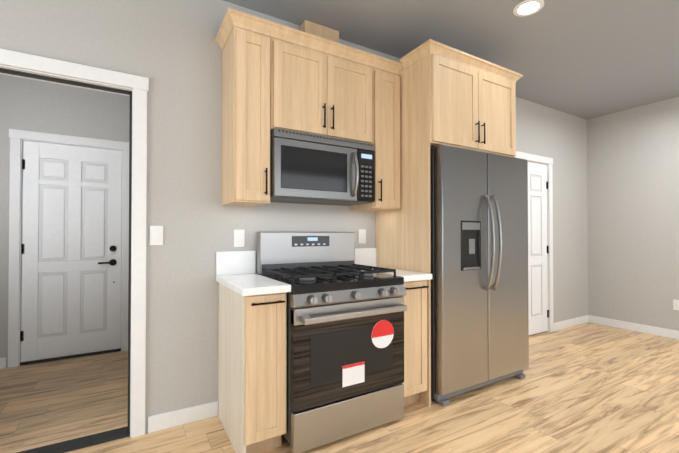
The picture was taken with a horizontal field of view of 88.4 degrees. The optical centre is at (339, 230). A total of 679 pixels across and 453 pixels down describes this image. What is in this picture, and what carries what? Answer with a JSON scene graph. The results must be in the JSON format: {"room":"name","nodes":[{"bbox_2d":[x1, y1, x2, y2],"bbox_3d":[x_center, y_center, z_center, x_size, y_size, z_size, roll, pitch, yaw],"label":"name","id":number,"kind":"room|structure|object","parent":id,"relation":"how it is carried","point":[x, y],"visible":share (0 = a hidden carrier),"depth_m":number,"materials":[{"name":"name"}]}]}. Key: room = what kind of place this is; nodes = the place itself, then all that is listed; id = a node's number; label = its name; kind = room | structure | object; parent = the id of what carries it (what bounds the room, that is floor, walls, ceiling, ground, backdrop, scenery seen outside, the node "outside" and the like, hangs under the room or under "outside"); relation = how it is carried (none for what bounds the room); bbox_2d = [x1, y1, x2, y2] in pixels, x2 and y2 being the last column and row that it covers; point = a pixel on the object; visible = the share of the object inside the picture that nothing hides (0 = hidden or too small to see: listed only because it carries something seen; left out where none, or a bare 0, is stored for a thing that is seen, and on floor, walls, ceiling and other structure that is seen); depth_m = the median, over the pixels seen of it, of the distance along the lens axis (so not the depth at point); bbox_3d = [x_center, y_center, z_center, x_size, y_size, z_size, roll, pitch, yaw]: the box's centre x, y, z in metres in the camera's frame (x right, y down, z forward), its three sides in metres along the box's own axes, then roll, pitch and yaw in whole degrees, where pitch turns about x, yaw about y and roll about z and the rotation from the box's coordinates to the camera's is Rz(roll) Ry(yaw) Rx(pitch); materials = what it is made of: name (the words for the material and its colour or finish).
{"room":"kitchen","nodes":[
{"label":"kitchen","id":0,"kind":"room"},
{"bbox_2d":[0,74,129,367],"bbox_3d":[-3.317,-0.158,2.966,2.985,2.740,0.120,0,-1,-30],"label":"wall","id":1,"kind":"structure","parent":0,"point":[47,107],"depth_m":3.24,"materials":[{"name":"paint"}]},
{"bbox_2d":[0,357,5,368],"bbox_3d":[-3.710,1.161,2.645,1.756,0.095,0.013,0,-1,-30],"label":"baseboard","id":2,"kind":"structure","parent":1,"relation":"attached to","point":[2,362],"depth_m":3.07,"materials":[{"name":"white wood"}]},
{"bbox_2d":[8,129,128,367],"bbox_3d":[-2.568,0.155,3.388,0.942,2.123,0.142,0,-1,-30],"label":"door frame","id":3,"kind":"structure","parent":1,"relation":"attached to","point":[16,136],"depth_m":3.16,"materials":[{"name":"white wood"}]},
{"bbox_2d":[20,141,121,361],"bbox_3d":[-2.557,0.185,3.353,0.780,2.014,0.105,0,-1,-30],"label":"front door","id":4,"kind":"structure","parent":1,"relation":"in","point":[71,245],"depth_m":3.35,"materials":[{"name":"white paint"}]},
{"bbox_2d":[0,0,587,432],"bbox_3d":[0.674,-0.155,3.229,6.398,2.740,0.120,0,-1,-30],"label":"wall","id":5,"kind":"structure","parent":0,"point":[178,57],"depth_m":2.21,"materials":[{"name":"paint"}]},
{"bbox_2d":[0,48,148,452],"bbox_3d":[-1.661,0.142,1.859,1.119,2.116,0.164,0,-1,-30],"label":"door frame","id":6,"kind":"structure","parent":5,"relation":"attached to","point":[139,85],"depth_m":2.04,"materials":[{"name":"white wood"}]},
{"bbox_2d":[150,226,162,244],"bbox_3d":[-1.106,0.028,2.110,0.072,0.118,0.008,0,-1,-30],"label":"switch plate","id":7,"kind":"object","parent":5,"relation":"attached to","point":[156,235],"visible":1,"depth_m":2.11,"materials":[{"name":"white plastic"}]},
{"bbox_2d":[148,401,217,432],"bbox_3d":[-0.967,1.156,2.177,0.401,0.095,0.013,0,-1,-30],"label":"baseboard","id":8,"kind":"structure","parent":5,"relation":"attached to","point":[162,421],"depth_m":2.17,"materials":[{"name":"white wood"}]},
{"bbox_2d":[234,230,244,246],"bbox_3d":[-0.678,0.051,2.360,0.072,0.118,0.008,0,-1,-30],"label":"electrical outlet","id":9,"kind":"object","parent":5,"relation":"attached to","point":[239,238],"visible":1,"depth_m":2.36,"materials":[{"name":"white plastic"}]},
{"bbox_2d":[219,8,274,206],"bbox_3d":[-0.596,-0.850,2.223,0.223,1.364,0.340,0,-1,-30],"label":"upper cabinet","id":10,"kind":"object","parent":5,"relation":"attached to","point":[246,41],"depth_m":2.09,"materials":[{"name":"brown wood"}]},
{"bbox_2d":[275,20,382,211],"bbox_3d":[-0.167,-0.847,2.474,0.906,1.364,0.340,0,-1,-30],"label":"upper cabinet","id":11,"kind":"object","parent":5,"relation":"attached to","point":[309,77],"depth_m":2.35,"materials":[{"name":"brown wood"}]},
{"bbox_2d":[270,128,374,205],"bbox_3d":[-0.146,-0.414,2.430,0.758,0.420,0.425,0,-1,-30],"label":"microwave","id":12,"kind":"object","parent":11,"relation":"attached to","point":[306,168],"visible":0.96,"depth_m":2.28,"materials":[{"name":"grey metal"}]},
{"bbox_2d":[358,229,365,243],"bbox_3d":[0.186,0.046,2.866,0.072,0.118,0.008,0,-1,-30],"label":"electrical outlet","id":13,"kind":"object","parent":5,"relation":"attached to","point":[361,236],"visible":1,"depth_m":2.86,"materials":[{"name":"white plastic"}]},
{"bbox_2d":[383,57,402,210],"bbox_3d":[0.274,-0.844,2.733,0.259,1.364,0.340,0,-1,-30],"label":"upper cabinet","id":14,"kind":"object","parent":5,"relation":"attached to","point":[392,69],"depth_m":2.61,"materials":[{"name":"brown wood"}]},
{"bbox_2d":[375,39,522,406],"bbox_3d":[0.886,-0.035,2.878,1.040,2.492,0.690,0,-1,-30],"label":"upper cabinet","id":15,"kind":"object","parent":5,"relation":"attached to","point":[451,96],"visible":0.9,"depth_m":2.56,"materials":[{"name":"brown wood"}]},
{"bbox_2d":[515,151,553,331],"bbox_3d":[2.162,0.166,4.083,0.982,2.116,0.142,0,-1,-30],"label":"door frame","id":16,"kind":"structure","parent":5,"relation":"attached to","point":[535,158],"depth_m":4.24,"materials":[{"name":"white wood"}]},
{"bbox_2d":[528,162,548,334],"bbox_3d":[2.195,0.202,4.041,0.820,2.019,0.091,0,-1,-30],"label":"interior door","id":17,"kind":"structure","parent":5,"relation":"in","point":[538,313],"depth_m":4.15,"materials":[{"name":"white paint"}]},
{"bbox_2d":[554,315,588,330],"bbox_3d":[2.992,1.181,4.494,0.864,0.095,0.013,0,-1,-30],"label":"baseboard","id":18,"kind":"structure","parent":5,"relation":"attached to","point":[570,322],"depth_m":4.48,"materials":[{"name":"white wood"}]},
{"bbox_2d":[0,322,678,452],"bbox_3d":[0.961,1.220,0.873,8.268,0.060,8.029,0,-1,-30],"label":"floor","id":19,"kind":"structure","parent":0,"point":[588,387],"depth_m":2.34,"materials":[{"name":"brown wood"}]},
{"bbox_2d":[218,283,286,452],"bbox_3d":[-0.526,0.765,2.066,0.238,0.876,0.652,0,-1,-30],"label":"base cabinet","id":20,"kind":"object","parent":19,"relation":"on","point":[252,372],"visible":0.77,"depth_m":1.84,"materials":[{"name":"brown wood"}]},
{"bbox_2d":[216,251,290,295],"bbox_3d":[-0.532,0.230,2.066,0.259,0.193,0.655,0,-1,-30],"label":"countertop","id":21,"kind":"structure","parent":20,"relation":"on","point":[236,271],"depth_m":2.22,"materials":[{"name":"white stone"}]},
{"bbox_2d":[257,232,406,452],"bbox_3d":[-0.061,0.605,2.274,0.762,1.200,0.714,0,-1,-30],"label":"gas range","id":22,"kind":"object","parent":19,"relation":"on","point":[345,345],"visible":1,"depth_m":2.03,"materials":[{"name":"grey metal"}]},
{"bbox_2d":[403,280,428,405],"bbox_3d":[0.355,0.770,2.581,0.255,0.876,0.652,0,-1,-30],"label":"base cabinet","id":23,"kind":"object","parent":19,"relation":"on","point":[415,346],"visible":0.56,"depth_m":2.35,"materials":[{"name":"brown wood"}]},
{"bbox_2d":[355,248,431,281],"bbox_3d":[0.354,0.236,2.585,0.258,0.193,0.655,0,-1,-30],"label":"countertop","id":24,"kind":"structure","parent":23,"relation":"on","point":[366,256],"depth_m":2.81,"materials":[{"name":"white stone"}]},
{"bbox_2d":[430,144,528,406],"bbox_3d":[0.984,0.307,2.870,1.004,1.808,0.744,0,-1,-30],"label":"refrigerator","id":25,"kind":"object","parent":19,"relation":"on","point":[479,268],"visible":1,"depth_m":2.54,"materials":[{"name":"grey metal"}]},
{"bbox_2d":[223,0,678,119],"bbox_3d":[0.961,-1.580,0.903,8.268,0.060,8.029,0,-1,-30],"label":"ceiling","id":26,"kind":"structure","parent":0,"point":[587,59],"depth_m":2.76,"materials":[{"name":"paint"}]},
{"bbox_2d":[513,0,543,16],"bbox_3d":[1.297,-1.530,2.398,0.190,0.006,0.190,0,-1,-30],"label":"recessed light","id":27,"kind":"object","parent":26,"relation":"in","point":[526,8],"visible":1,"depth_m":2.39,"materials":[{"name":"white plastic"}]},
{"bbox_2d":[587,97,678,330],"bbox_3d":[4.959,-0.167,2.122,0.120,2.740,6.120,0,-1,-30],"label":"wall","id":28,"kind":"structure","parent":0,"point":[633,205],"depth_m":4.28,"materials":[{"name":"paint"}]},
{"bbox_2d":[589,315,678,339],"bbox_3d":[4.874,1.156,2.120,0.013,0.095,5.987,0,-1,-30],"label":"baseboard","id":29,"kind":"structure","parent":28,"relation":"attached to","point":[663,332],"depth_m":4.26,"materials":[{"name":"white wood"}]},
{"bbox_2d":[673,299,678,309],"bbox_3d":[3.813,0.838,3.940,0.008,0.118,0.072,0,-1,-30],"label":"electrical outlet","id":30,"kind":"object","parent":28,"relation":"attached to","point":[675,304],"visible":1,"depth_m":3.95,"materials":[{"name":"white plastic"}]}
]}

